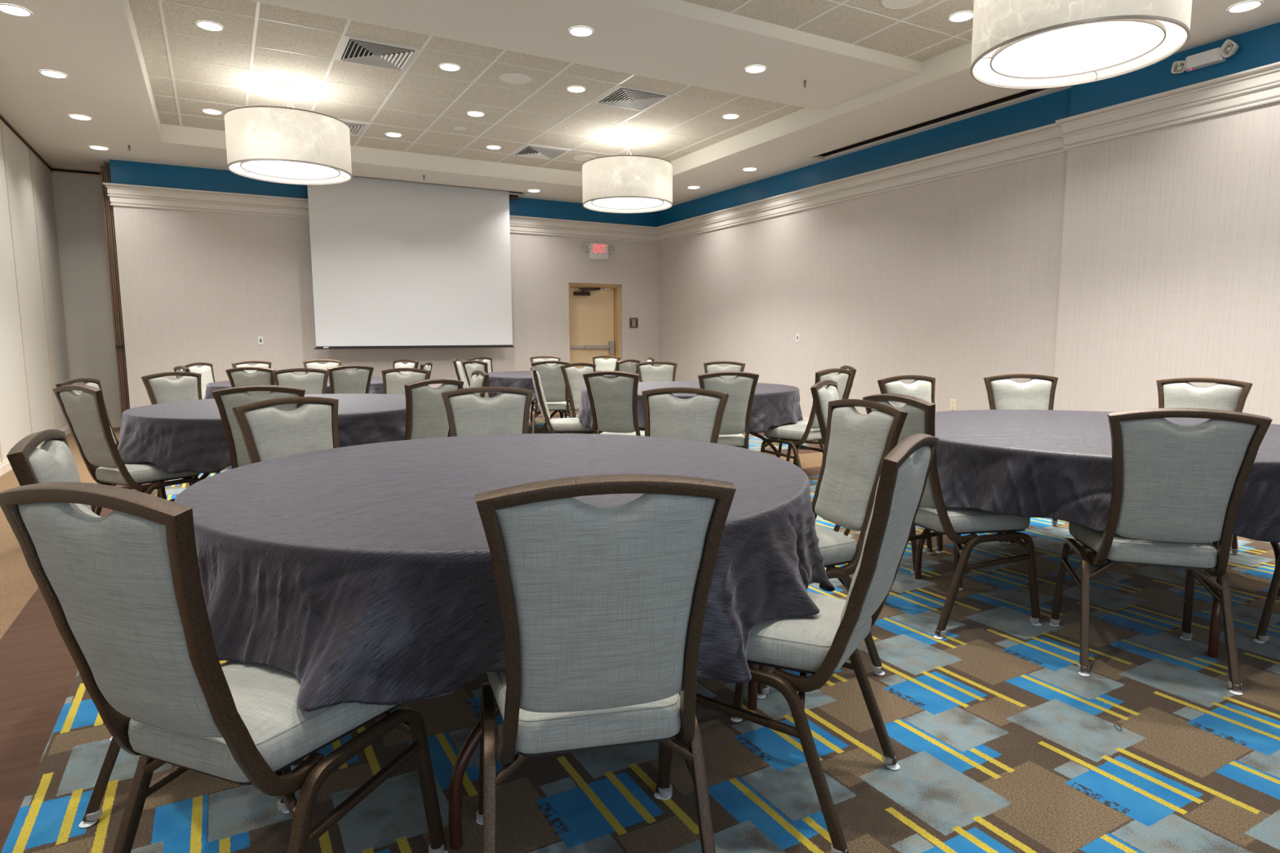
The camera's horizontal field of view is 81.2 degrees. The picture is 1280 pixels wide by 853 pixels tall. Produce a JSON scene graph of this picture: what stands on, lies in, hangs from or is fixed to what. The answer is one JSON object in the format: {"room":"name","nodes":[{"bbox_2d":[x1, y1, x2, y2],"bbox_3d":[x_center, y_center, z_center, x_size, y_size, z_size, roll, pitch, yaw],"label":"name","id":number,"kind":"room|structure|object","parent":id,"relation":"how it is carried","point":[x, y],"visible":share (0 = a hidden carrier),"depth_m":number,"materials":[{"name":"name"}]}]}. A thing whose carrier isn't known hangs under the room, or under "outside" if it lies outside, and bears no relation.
{"room":"event hall","nodes":[
{"label":"event hall","id":0,"kind":"room"},
{"bbox_2d":[109,159,657,408],"bbox_3d":[-3.057,-1.824,11.217,7.830,3.345,0.190,-4,8,-29],"label":"wall","id":1,"kind":"structure","parent":0,"point":[196,286],"depth_m":9.99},
{"bbox_2d":[102,182,657,242],"bbox_3d":[-3.075,-3.050,10.912,7.808,0.252,0.078,-4,8,-29],"label":"trim","id":2,"kind":"structure","parent":1,"relation":"attached to","point":[120,194],"depth_m":9.86,"materials":[{"name":"paint"}]},
{"bbox_2d":[568,283,620,368],"bbox_3d":[-0.791,-1.353,12.591,0.980,2.070,0.122,-4,8,-29],"label":"door","id":3,"kind":"structure","parent":1,"relation":"in","point":[594,309],"depth_m":12.59,"materials":[{"name":"brown paint"}]},
{"bbox_2d":[582,243,616,259],"bbox_3d":[-0.672,-2.882,12.280,0.600,0.250,0.095,-4,8,-29],"label":"exit sign","id":4,"kind":"object","parent":1,"relation":"attached to","point":[596,251],"visible":1,"depth_m":12.27,"materials":[{"name":"white plastic"}]},
{"bbox_2d":[128,0,973,172],"bbox_3d":[-0.427,-3.082,5.610,5.920,0.040,9.410,-4,8,-29],"label":"ceiling","id":5,"kind":"structure","parent":0,"point":[845,24],"depth_m":6.94,"materials":[{"name":"tile"}]},
{"bbox_2d":[195,20,223,31],"bbox_3d":[-3.281,-3.059,5.691,0.186,0.014,0.186,-4,8,-29],"label":"recessed light","id":6,"kind":"object","parent":5,"relation":"in","point":[205,24],"visible":1,"depth_m":5.69,"materials":[{"name":"white plastic"}]},
{"bbox_2d":[223,84,351,185],"bbox_3d":[-3.348,-2.826,7.123,1.084,0.795,1.084,-4,8,-29],"label":"pendant lamp","id":7,"kind":"object","parent":5,"relation":"hanging from","point":[287,144],"visible":1,"depth_m":6.76,"materials":[{"name":"beige"}]},
{"bbox_2d":[240,160,340,179],"bbox_3d":[-3.346,-2.472,7.165,0.872,0.022,0.872,-4,8,-29],"label":"diffuser","id":8,"kind":"object","parent":7,"relation":"attached to","point":[251,169],"depth_m":7.20,"materials":[{"name":"beige"}]},
{"bbox_2d":[339,119,369,136],"bbox_3d":[-3.399,-3.361,8.376,0.594,0.022,0.594,-4,8,-29],"label":"ceiling vent","id":9,"kind":"object","parent":5,"relation":"in","point":[357,128],"visible":0.28,"depth_m":8.38,"materials":[{"name":"white metal"}]},
{"bbox_2d":[334,34,421,71],"bbox_3d":[-2.205,-3.119,6.263,0.594,0.022,0.594,-4,8,-29],"label":"ceiling vent","id":10,"kind":"object","parent":5,"relation":"in","point":[353,49],"visible":1,"depth_m":6.23,"materials":[{"name":"white metal"}]},
{"bbox_2d":[439,62,460,71],"bbox_3d":[-1.676,-3.169,6.574,0.186,0.014,0.186,-4,8,-29],"label":"recessed light","id":11,"kind":"object","parent":5,"relation":"in","point":[446,66],"visible":1,"depth_m":6.58,"materials":[{"name":"white plastic"}]},
{"bbox_2d":[498,71,532,84],"bbox_3d":[-1.144,-3.200,6.860,0.310,0.008,0.310,-4,8,-29],"label":"ceiling speaker","id":12,"kind":"object","parent":5,"relation":"attached to","point":[512,77],"visible":1,"depth_m":6.84,"materials":[{"name":"white metal"}]},
{"bbox_2d":[511,143,571,159],"bbox_3d":[-1.273,-3.509,9.560,0.594,0.022,0.594,-4,8,-29],"label":"ceiling vent","id":13,"kind":"object","parent":5,"relation":"in","point":[527,150],"visible":1,"depth_m":9.52,"materials":[{"name":"white metal"}]},
{"bbox_2d":[134,0,973,172],"bbox_3d":[-0.427,-3.062,5.613,5.896,0.004,9.386,-4,8,-29],"label":"trim","id":14,"kind":"structure","parent":5,"relation":"attached to","point":[160,3],"depth_m":7.01,"materials":[{"name":"silver metal"}]},
{"bbox_2d":[566,85,586,92],"bbox_3d":[-0.612,-3.243,7.167,0.186,0.014,0.186,-4,8,-29],"label":"recessed light","id":15,"kind":"object","parent":5,"relation":"in","point":[572,88],"visible":1,"depth_m":7.16,"materials":[{"name":"white plastic"}]},
{"bbox_2d":[582,135,672,213],"bbox_3d":[-0.150,-3.052,8.934,1.084,0.795,1.084,-4,8,-29],"label":"pendant lamp","id":16,"kind":"object","parent":5,"relation":"hanging from","point":[612,184],"visible":1,"depth_m":8.54,"materials":[{"name":"beige"}]},
{"bbox_2d":[591,197,663,209],"bbox_3d":[-0.148,-2.698,8.975,0.872,0.022,0.872,-4,8,-29],"label":"diffuser","id":17,"kind":"object","parent":16,"relation":"attached to","point":[624,203],"depth_m":9.04,"materials":[{"name":"beige"}]},
{"bbox_2d":[592,84,672,111],"bbox_3d":[-0.079,-3.267,7.448,0.594,0.022,0.594,-4,8,-29],"label":"ceiling vent","id":18,"kind":"object","parent":5,"relation":"in","point":[622,96],"visible":1,"depth_m":7.41,"materials":[{"name":"white metal"}]},
{"bbox_2d":[880,0,924,8],"bbox_3d":[1.869,-3.030,5.292,0.310,0.008,0.310,-4,8,-29],"label":"ceiling speaker","id":19,"kind":"object","parent":5,"relation":"attached to","point":[891,4],"visible":1,"depth_m":5.36,"materials":[{"name":"white metal"}]},
{"bbox_2d":[948,10,973,22],"bbox_3d":[2.408,-3.072,5.586,0.186,0.014,0.186,-4,8,-29],"label":"recessed light","id":20,"kind":"object","parent":5,"relation":"in","point":[960,16],"visible":0.89,"depth_m":5.59,"materials":[{"name":"white plastic"}]},
{"bbox_2d":[970,0,1191,88],"bbox_3d":[2.492,-2.516,4.249,1.084,0.795,1.084,-4,8,-29],"label":"pendant lamp","id":21,"kind":"object","parent":5,"relation":"hanging from","point":[1017,44],"visible":1,"depth_m":4.17,"materials":[{"name":"beige"}]},
{"bbox_2d":[990,18,1166,79],"bbox_3d":[2.494,-2.162,4.290,0.872,0.022,0.872,-4,8,-29],"label":"diffuser","id":22,"kind":"object","parent":21,"relation":"attached to","point":[1064,52],"depth_m":4.26,"materials":[{"name":"beige"}]},
{"bbox_2d":[252,0,919,110],"bbox_3d":[-0.420,-3.023,5.604,5.896,0.117,1.196,-4,8,-29],"label":"ceiling","id":23,"kind":"structure","parent":0,"point":[626,37],"depth_m":5.81,"materials":[{"name":"paint"}]},
{"bbox_2d":[568,26,593,36],"bbox_3d":[-0.441,-2.962,5.588,0.186,0.014,0.186,-4,8,-29],"label":"recessed light","id":24,"kind":"object","parent":23,"relation":"in","point":[579,31],"visible":1,"depth_m":5.59,"materials":[{"name":"white plastic"}]},
{"bbox_2d":[248,0,920,111],"bbox_3d":[-0.420,-3.023,5.604,5.896,0.117,1.220,-4,8,-29],"label":"trim","id":25,"kind":"structure","parent":23,"relation":"attached to","point":[680,7],"depth_m":5.74,"materials":[{"name":"paint"}]},
{"bbox_2d":[744,65,766,73],"bbox_3d":[0.989,-3.061,6.385,0.186,0.014,0.186,-4,8,-29],"label":"recessed light","id":26,"kind":"object","parent":23,"relation":"in","point":[752,68],"visible":1,"depth_m":6.38,"materials":[{"name":"white plastic"}]},
{"bbox_2d":[0,409,1279,852],"bbox_3d":[-0.381,0.507,5.799,8.710,0.050,14.520,-4,8,-29],"label":"floor","id":27,"kind":"structure","parent":0,"point":[999,742],"depth_m":2.07,"materials":[{"name":"carpet"}]},
{"bbox_2d":[0,119,31,474],"bbox_3d":[-5.940,-1.288,6.890,0.092,3.312,1.268,-4,8,-29],"label":"partition panel","id":28,"kind":"object","parent":27,"relation":"on","point":[15,411],"visible":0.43,"depth_m":7.12,"materials":[{"name":"fabric"}]},
{"bbox_2d":[0,118,56,448],"bbox_3d":[-6.561,-1.414,7.988,0.092,3.312,1.263,-4,8,-29],"label":"partition panel","id":29,"kind":"object","parent":27,"relation":"on","point":[16,153],"visible":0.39,"depth_m":7.96,"materials":[{"name":"fabric"}]},
{"bbox_2d":[29,148,71,435],"bbox_3d":[-7.178,-1.539,9.080,0.092,3.312,1.253,-4,8,-29],"label":"partition panel","id":30,"kind":"object","parent":27,"relation":"on","point":[41,173],"visible":0.52,"depth_m":9.02,"materials":[{"name":"fabric"}]},
{"bbox_2d":[51,170,121,427],"bbox_3d":[-7.239,-1.621,9.805,0.620,3.308,0.082,-4,8,-29],"label":"partition panel","id":31,"kind":"object","parent":27,"relation":"on","point":[77,197],"visible":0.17,"depth_m":9.74,"materials":[{"name":"plastic"}]},
{"bbox_2d":[99,164,129,418],"bbox_3d":[-6.697,-1.589,9.588,0.091,3.290,0.675,-4,8,-29],"label":"post","id":32,"kind":"object","parent":27,"relation":"on","point":[105,177],"visible":0.72,"depth_m":9.31,"materials":[{"name":"brown"}]},
{"bbox_2d":[55,377,192,512],"bbox_3d":[-3.182,0.157,4.679,0.569,0.930,0.484,-1,7,-9],"label":"banquet chair","id":33,"kind":"object","parent":27,"relation":"on","point":[95,383],"visible":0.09,"depth_m":4.64,"materials":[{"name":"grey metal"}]},
{"bbox_2d":[53,384,201,515],"bbox_3d":[-2.797,0.216,4.159,0.484,0.930,0.569,3,8,28],"label":"banquet chair","id":34,"kind":"object","parent":27,"relation":"on","point":[85,415],"visible":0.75,"depth_m":3.95,"materials":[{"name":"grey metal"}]},
{"bbox_2d":[6,429,303,827],"bbox_3d":[-1.249,0.459,2.019,0.569,0.930,0.484,-4,7,-27],"label":"banquet chair","id":35,"kind":"object","parent":27,"relation":"on","point":[54,462],"visible":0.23,"depth_m":1.79,"materials":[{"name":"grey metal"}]},
{"bbox_2d":[141,371,220,497],"bbox_3d":[-3.162,0.076,5.367,0.569,0.930,0.484,3,7,25],"label":"banquet chair","id":36,"kind":"object","parent":27,"relation":"on","point":[160,389],"visible":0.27,"depth_m":5.39,"materials":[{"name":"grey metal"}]},
{"bbox_2d":[184,362,215,399],"bbox_3d":[-4.344,-0.206,7.825,0.569,0.930,0.484,0,7,4],"label":"banquet chair","id":37,"kind":"object","parent":27,"relation":"on","point":[206,370],"visible":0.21,"depth_m":7.79,"materials":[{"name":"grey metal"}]},
{"bbox_2d":[200,473,209,479],"bbox_3d":[-2.281,0.220,4.950,1.824,0.734,1.824,-4,8,-29],"label":"round table","id":38,"kind":"object","parent":27,"relation":"on","point":[203,476],"visible":0.03,"depth_m":5.11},
{"bbox_2d":[117,393,405,473],"bbox_3d":[-2.247,-0.003,4.937,1.988,0.304,1.911,-3,7,-22],"label":"tablecloth","id":39,"kind":"object","parent":38,"relation":"on","point":[184,436],"visible":0.52,"depth_m":4.16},
{"bbox_2d":[0,481,448,852],"bbox_3d":[-0.758,0.522,1.460,0.484,0.930,0.569,2,7,22],"label":"banquet chair","id":40,"kind":"object","parent":27,"relation":"on","point":[122,588],"visible":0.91,"depth_m":1.24,"materials":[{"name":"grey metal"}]},
{"bbox_2d":[225,366,275,395],"bbox_3d":[-3.350,-0.086,6.757,0.484,0.930,0.569,0,7,2],"label":"banquet chair","id":41,"kind":"object","parent":27,"relation":"on","point":[237,376],"visible":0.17,"depth_m":6.44,"materials":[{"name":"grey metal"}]},
{"bbox_2d":[231,360,271,373],"bbox_3d":[-4.161,-0.261,8.285,0.569,0.930,0.484,5,9,39],"label":"banquet chair","id":42,"kind":"object","parent":27,"relation":"on","point":[260,363],"visible":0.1,"depth_m":8.37,"materials":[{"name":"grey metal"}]},
{"bbox_2d":[211,385,306,468],"bbox_3d":[-1.970,0.224,4.053,0.484,0.930,0.569,-2,7,-13],"label":"banquet chair","id":43,"kind":"object","parent":27,"relation":"on","point":[227,398],"visible":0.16,"depth_m":3.75,"materials":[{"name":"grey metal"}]},
{"bbox_2d":[231,396,339,463],"bbox_3d":[-1.165,0.362,2.845,0.569,0.930,0.484,4,8,34],"label":"banquet chair","id":44,"kind":"object","parent":27,"relation":"on","point":[268,432],"visible":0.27,"depth_m":2.89,"materials":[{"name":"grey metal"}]},
{"bbox_2d":[271,368,329,394],"bbox_3d":[-2.671,0.017,5.854,0.484,0.930,0.569,-2,7,-17],"label":"banquet chair","id":45,"kind":"object","parent":27,"relation":"on","point":[315,382],"visible":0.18,"depth_m":6.03,"materials":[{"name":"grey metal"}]},
{"bbox_2d":[302,359,342,376],"bbox_3d":[-3.686,-0.303,8.627,0.484,0.930,0.569,-2,7,-15],"label":"banquet chair","id":46,"kind":"object","parent":27,"relation":"on","point":[314,364],"visible":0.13,"depth_m":8.80,"materials":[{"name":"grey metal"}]},
{"bbox_2d":[327,364,373,393],"bbox_3d":[-2.806,-0.114,6.977,0.569,0.930,0.484,6,9,42],"label":"banquet chair","id":47,"kind":"object","parent":27,"relation":"on","point":[342,380],"visible":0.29,"depth_m":6.75,"materials":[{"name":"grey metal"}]},
{"bbox_2d":[392,359,418,374],"bbox_3d":[-2.872,-0.292,8.507,0.484,0.930,0.569,4,8,34],"label":"banquet chair","id":48,"kind":"object","parent":27,"relation":"on","point":[397,363],"visible":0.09,"depth_m":8.62,"materials":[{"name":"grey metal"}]},
{"bbox_2d":[381,368,431,395],"bbox_3d":[-1.941,0.018,5.815,0.484,0.930,0.569,1,7,12],"label":"banquet chair","id":49,"kind":"object","parent":27,"relation":"on","point":[393,381],"visible":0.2,"depth_m":5.99,"materials":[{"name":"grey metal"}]},
{"bbox_2d":[404,378,463,439],"bbox_3d":[-1.404,0.171,4.492,0.569,0.930,0.484,4,8,32],"label":"banquet chair","id":50,"kind":"object","parent":27,"relation":"on","point":[426,416],"visible":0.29,"depth_m":4.27,"materials":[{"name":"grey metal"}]},
{"bbox_2d":[453,358,467,388],"bbox_3d":[-1.962,-0.370,9.141,0.569,0.930,0.484,-1,7,-7],"label":"banquet chair","id":51,"kind":"object","parent":27,"relation":"on","point":[457,365],"visible":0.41,"depth_m":8.95,"materials":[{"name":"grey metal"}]},
{"bbox_2d":[462,360,493,398],"bbox_3d":[-1.634,-0.287,8.416,0.484,0.930,0.569,6,9,41],"label":"banquet chair","id":52,"kind":"object","parent":27,"relation":"on","point":[468,367],"visible":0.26,"depth_m":8.17,"materials":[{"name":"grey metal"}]},
{"bbox_2d":[469,369,488,397],"bbox_3d":[-1.414,0.063,5.415,0.569,0.930,0.484,-3,7,-25],"label":"banquet chair","id":53,"kind":"object","parent":27,"relation":"on","point":[477,380],"visible":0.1,"depth_m":5.36,"materials":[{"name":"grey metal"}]},
{"bbox_2d":[468,356,493,372],"bbox_3d":[-1.859,-0.436,9.701,0.569,0.930,0.484,4,8,29],"label":"banquet chair","id":54,"kind":"object","parent":27,"relation":"on","point":[488,360],"visible":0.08,"depth_m":9.84,"materials":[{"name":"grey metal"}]},
{"bbox_2d":[441,386,533,436],"bbox_3d":[-0.646,0.301,3.343,0.484,0.930,0.569,-2,7,-16],"label":"banquet chair","id":55,"kind":"object","parent":27,"relation":"on","point":[468,414],"visible":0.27,"depth_m":3.50,"materials":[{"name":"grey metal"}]},
{"bbox_2d":[529,355,566,427],"bbox_3d":[-1.256,-0.488,10.121,0.484,0.930,0.569,-2,7,-11],"label":"banquet chair","id":56,"kind":"object","parent":27,"relation":"on","point":[539,358],"visible":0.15,"depth_m":10.29,"materials":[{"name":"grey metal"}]},
{"bbox_2d":[530,360,572,433],"bbox_3d":[-0.966,-0.268,8.227,0.484,0.930,0.569,-1,7,-6],"label":"banquet chair","id":57,"kind":"object","parent":27,"relation":"on","point":[553,385],"visible":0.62,"depth_m":7.98,"materials":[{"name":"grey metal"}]},
{"bbox_2d":[542,400,568,433],"bbox_3d":[-1.070,-0.280,9.184,1.824,0.734,1.824,-4,8,-29],"label":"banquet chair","id":58,"kind":"object","parent":27,"relation":"on","point":[553,413],"visible":0.14,"depth_m":8.52,"materials":[{"name":"brown"}]},
{"bbox_2d":[488,370,615,401],"bbox_3d":[-1.050,-0.499,9.132,1.968,0.303,1.931,6,9,42],"label":"tablecloth","id":59,"kind":"object","parent":58,"relation":"on","point":[522,379],"visible":0.23,"depth_m":8.35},
{"bbox_2d":[530,366,594,434],"bbox_3d":[-0.628,-0.050,6.348,0.569,0.930,0.484,-1,7,-10],"label":"banquet chair","id":60,"kind":"object","parent":27,"relation":"on","point":[565,425],"visible":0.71,"depth_m":6.17,"materials":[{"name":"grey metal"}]},
{"bbox_2d":[560,363,601,434],"bbox_3d":[-0.391,-0.123,6.967,0.569,0.930,0.484,6,9,43],"label":"banquet chair","id":61,"kind":"object","parent":27,"relation":"on","point":[573,377],"visible":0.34,"depth_m":6.99,"materials":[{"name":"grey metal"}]},
{"bbox_2d":[448,662,757,850],"bbox_3d":[-0.404,0.507,2.425,1.824,0.734,1.824,-4,8,-29],"label":"round table","id":62,"kind":"object","parent":27,"relation":"on","point":[455,820],"visible":0.09,"depth_m":1.69,"materials":[{"name":"metal"}]},
{"bbox_2d":[173,433,835,711],"bbox_3d":[-0.388,0.301,2.385,1.938,0.334,2.004,-4,8,-29],"label":"tablecloth","id":63,"kind":"object","parent":62,"relation":"on","point":[364,573],"visible":0.8,"depth_m":1.64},
{"bbox_2d":[475,474,736,852],"bbox_3d":[-0.104,0.511,1.529,0.484,0.930,0.569,-2,7,-12],"label":"banquet chair","id":64,"kind":"object","parent":27,"relation":"on","point":[602,609],"visible":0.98,"depth_m":1.27,"materials":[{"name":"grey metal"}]},
{"bbox_2d":[592,355,620,370],"bbox_3d":[-0.585,-0.478,10.006,0.484,0.930,0.569,3,8,28],"label":"banquet chair","id":65,"kind":"object","parent":27,"relation":"on","point":[602,364],"visible":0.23,"depth_m":10.14,"materials":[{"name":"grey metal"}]},
{"bbox_2d":[582,370,644,435],"bbox_3d":[-0.107,0.040,5.560,0.484,0.930,0.569,2,7,21],"label":"banquet chair","id":66,"kind":"object","parent":27,"relation":"on","point":[614,401],"visible":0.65,"depth_m":5.30,"materials":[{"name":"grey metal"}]},
{"bbox_2d":[615,359,640,377],"bbox_3d":[-0.343,-0.312,8.578,0.569,0.930,0.484,5,8,36],"label":"banquet chair","id":67,"kind":"object","parent":27,"relation":"on","point":[621,366],"visible":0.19,"depth_m":8.35,"materials":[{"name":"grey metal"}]},
{"bbox_2d":[635,360,677,382],"bbox_3d":[0.218,-0.169,7.335,0.484,0.930,0.569,-1,7,-10],"label":"banquet chair","id":68,"kind":"object","parent":27,"relation":"on","point":[647,372],"visible":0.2,"depth_m":7.50,"materials":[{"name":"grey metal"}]},
{"bbox_2d":[641,387,728,443],"bbox_3d":[0.085,0.309,3.249,0.484,0.930,0.569,3,7,27],"label":"banquet chair","id":69,"kind":"object","parent":27,"relation":"on","point":[699,417],"visible":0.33,"depth_m":3.39,"materials":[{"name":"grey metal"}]},
{"bbox_2d":[703,360,745,378],"bbox_3d":[0.757,-0.166,7.291,0.484,0.930,0.569,2,7,20],"label":"banquet chair","id":70,"kind":"object","parent":27,"relation":"on","point":[712,366],"visible":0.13,"depth_m":7.46,"materials":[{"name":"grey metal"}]},
{"bbox_2d":[697,371,759,449],"bbox_3d":[0.572,0.053,5.422,0.484,0.930,0.569,-1,7,-8],"label":"banquet chair","id":71,"kind":"object","parent":27,"relation":"on","point":[740,389],"visible":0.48,"depth_m":5.15,"materials":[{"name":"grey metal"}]},
{"bbox_2d":[749,432,780,457],"bbox_3d":[0.424,0.033,6.449,1.824,0.734,1.824,-4,8,-29],"label":"round table","id":72,"kind":"object","parent":27,"relation":"on","point":[756,434],"visible":0.09,"depth_m":6.23,"materials":[{"name":"brown"}]},
{"bbox_2d":[577,381,803,433],"bbox_3d":[0.429,-0.190,6.428,1.945,0.302,1.964,-4,8,-29],"label":"tablecloth","id":73,"kind":"object","parent":72,"relation":"on","point":[773,404],"visible":0.46,"depth_m":5.83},
{"bbox_2d":[653,433,938,852],"bbox_3d":[0.396,0.468,1.883,0.569,0.930,0.484,4,8,32],"label":"banquet chair","id":74,"kind":"object","parent":27,"relation":"on","point":[818,645],"visible":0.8,"depth_m":1.70,"materials":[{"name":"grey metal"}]},
{"bbox_2d":[760,368,853,470],"bbox_3d":[1.265,0.011,5.755,0.484,0.930,0.569,-6,9,-40],"label":"banquet chair","id":75,"kind":"object","parent":27,"relation":"on","point":[797,434],"visible":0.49,"depth_m":5.60,"materials":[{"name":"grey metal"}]},
{"bbox_2d":[777,365,856,462],"bbox_3d":[1.434,-0.036,6.154,0.569,0.930,0.484,0,7,2],"label":"banquet chair","id":76,"kind":"object","parent":27,"relation":"on","point":[851,368],"visible":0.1,"depth_m":5.97,"materials":[{"name":"brown metal"}]},
{"bbox_2d":[757,399,907,698],"bbox_3d":[0.563,0.376,2.657,0.569,0.930,0.484,-3,7,-19],"label":"banquet chair","id":77,"kind":"object","parent":27,"relation":"on","point":[856,444],"visible":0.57,"depth_m":2.60,"materials":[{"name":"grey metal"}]},
{"bbox_2d":[810,380,933,577],"bbox_3d":[1.215,0.230,3.884,0.569,0.930,0.484,3,8,29],"label":"banquet chair","id":78,"kind":"object","parent":27,"relation":"on","point":[821,396],"visible":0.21,"depth_m":3.82,"materials":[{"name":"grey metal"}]},
{"bbox_2d":[877,374,1004,553],"bbox_3d":[1.714,0.179,4.298,0.484,0.930,0.569,-3,7,-23],"label":"banquet chair","id":79,"kind":"object","parent":27,"relation":"on","point":[923,387],"visible":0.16,"depth_m":4.45,"materials":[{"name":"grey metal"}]},
{"bbox_2d":[862,393,1041,639],"bbox_3d":[1.276,0.323,3.089,0.569,0.930,0.484,-2,7,-17],"label":"banquet chair","id":80,"kind":"object","parent":27,"relation":"on","point":[932,514],"visible":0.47,"depth_m":2.92,"materials":[{"name":"brown metal"}]},
{"bbox_2d":[983,373,1057,544],"bbox_3d":[2.311,0.168,4.376,0.484,0.930,0.569,1,7,7],"label":"banquet chair","id":81,"kind":"object","parent":27,"relation":"on","point":[1037,393],"visible":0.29,"depth_m":4.55,"materials":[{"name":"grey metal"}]},
{"bbox_2d":[915,528,1279,657],"bbox_3d":[2.090,0.379,3.421,1.824,0.734,1.824,-4,8,-29],"label":"round table","id":82,"kind":"object","parent":27,"relation":"on","point":[1216,610],"visible":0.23,"depth_m":2.70,"materials":[{"name":"brown"}]},
{"bbox_2d":[934,409,1279,542],"bbox_3d":[2.091,0.145,3.365,1.979,0.273,1.996,-4,8,-29],"label":"tablecloth","id":83,"kind":"object","parent":82,"relation":"on","point":[1056,464],"visible":0.55,"depth_m":2.78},
{"bbox_2d":[1048,408,1272,695],"bbox_3d":[1.790,0.375,2.624,0.484,0.930,0.569,2,7,18],"label":"banquet chair","id":84,"kind":"object","parent":27,"relation":"on","point":[1177,490],"visible":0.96,"depth_m":2.40,"materials":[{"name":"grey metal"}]},
{"bbox_2d":[1155,377,1253,554],"bbox_3d":[2.876,0.214,3.958,0.569,0.930,0.484,-6,9,-40],"label":"banquet chair","id":85,"kind":"object","parent":27,"relation":"on","point":[1231,395],"visible":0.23,"depth_m":4.04,"materials":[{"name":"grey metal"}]},
{"bbox_2d":[1253,555,1279,643],"bbox_3d":[2.684,0.361,2.703,0.484,0.930,0.569,-5,8,-38],"label":"banquet chair","id":86,"kind":"object","parent":27,"relation":"on","point":[1261,637],"visible":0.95,"depth_m":2.79,"materials":[{"name":"brown metal"}]},
{"bbox_3d":[-3.394,-0.099,7.722,1.824,0.734,1.824,-4,8,-29],"label":"round table","id":87,"kind":"object","parent":27,"relation":"on","visible":0},
{"bbox_2d":[204,376,383,399],"bbox_3d":[-3.422,-0.321,7.704,1.974,0.303,1.964,-4,8,-29],"label":"tablecloth","id":88,"kind":"object","parent":87,"relation":"on","point":[376,386],"visible":0.12,"depth_m":7.20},
{"bbox_2d":[0,0,1279,205],"bbox_3d":[-0.396,-2.965,5.394,8.710,0.250,14.520,-4,8,-29],"label":"ceiling","id":89,"kind":"structure","parent":0,"point":[89,42],"depth_m":7.08,"materials":[{"name":"paint"}]},
{"bbox_2d":[0,3,31,16],"bbox_3d":[-4.162,-2.771,4.961,0.186,0.014,0.186,-4,8,-29],"label":"recessed light","id":90,"kind":"object","parent":89,"relation":"in","point":[11,9],"visible":1,"depth_m":4.96,"materials":[{"name":"white plastic"}]},
{"bbox_2d":[0,114,51,168],"bbox_3d":[-4.024,-2.564,3.302,0.082,0.028,14.170,-4,8,-29],"label":"track","id":91,"kind":"object","parent":89,"relation":"attached to","point":[2,117],"visible":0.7,"depth_m":8.11,"materials":[{"name":"black metal"}]},
{"bbox_2d":[39,70,67,78],"bbox_3d":[-4.832,-2.907,6.148,0.186,0.014,0.186,-4,8,-29],"label":"recessed light","id":92,"kind":"object","parent":89,"relation":"in","point":[51,73],"visible":1,"depth_m":6.14,"materials":[{"name":"white plastic"}]},
{"bbox_2d":[351,174,529,195],"bbox_3d":[-3.092,-3.425,10.535,3.130,0.006,0.310,-4,8,-29],"label":"trim","id":93,"kind":"structure","parent":89,"relation":"attached to","point":[526,193],"depth_m":10.58,"materials":[{"name":"beige"}]},
{"bbox_2d":[120,0,972,186],"bbox_3d":[-0.427,-2.975,5.623,5.920,0.217,9.410,-4,8,-29],"label":"trim","id":94,"kind":"structure","parent":89,"relation":"attached to","point":[958,59],"depth_m":8.48,"materials":[{"name":"paint"}]},
{"bbox_2d":[808,86,1065,159],"bbox_3d":[2.899,-3.135,7.825,0.270,0.006,3.010,-4,8,-29],"label":"trim","id":95,"kind":"structure","parent":89,"relation":"attached to","point":[1062,87],"depth_m":7.58,"materials":[{"name":"beige"}]},
{"bbox_2d":[1226,0,1262,13],"bbox_3d":[4.044,-2.811,4.988,0.186,0.014,0.186,-4,8,-29],"label":"recessed light","id":96,"kind":"object","parent":89,"relation":"in","point":[1246,6],"visible":1,"depth_m":4.98,"materials":[{"name":"white plastic"}]},
{"bbox_2d":[818,88,1048,156],"bbox_3d":[2.899,-3.282,7.808,0.240,0.250,2.980,-4,8,-29],"label":"air vent","id":97,"kind":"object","parent":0,"point":[1031,91],"depth_m":7.69,"materials":[{"name":"black"}]},
{"bbox_2d":[657,22,1279,424],"bbox_3d":[3.594,-1.388,7.240,0.190,3.345,13.300,-4,8,-29],"label":"wall","id":98,"kind":"structure","parent":0,"point":[1110,269],"depth_m":7.04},
{"bbox_2d":[656,122,1067,242],"bbox_3d":[2.039,-2.932,9.705,0.078,0.252,7.200,-4,8,-29],"label":"trim","id":99,"kind":"structure","parent":98,"relation":"attached to","point":[1045,140],"depth_m":8.35,"materials":[{"name":"paint"}]},
{"bbox_2d":[1055,61,1279,149],"bbox_3d":[5.215,-2.272,3.944,0.078,0.252,6.178,-4,8,-29],"label":"trim","id":100,"kind":"structure","parent":98,"relation":"attached to","point":[1259,86],"depth_m":5.79,"materials":[{"name":"paint"}]},
{"bbox_2d":[1171,39,1239,73],"bbox_3d":[4.250,-2.777,5.606,0.093,0.138,0.435,-4,7,-27],"label":"emergency light","id":101,"kind":"object","parent":98,"relation":"attached to","point":[1229,47],"visible":1,"depth_m":5.58,"materials":[{"name":"white plastic"}]},
{"bbox_3d":[-3.093,-3.572,10.518,3.100,0.250,0.280,-4,8,-29],"label":"ceiling","id":102,"kind":"structure","parent":0,"visible":0},
{"bbox_2d":[306,175,520,349],"bbox_3d":[-3.149,-2.415,10.743,3.000,2.561,0.225,-4,8,-29],"label":"projection screen","id":103,"kind":"object","parent":102,"relation":"hanging from","point":[396,264],"visible":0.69,"depth_m":10.59,"materials":[{"name":"fabric"}]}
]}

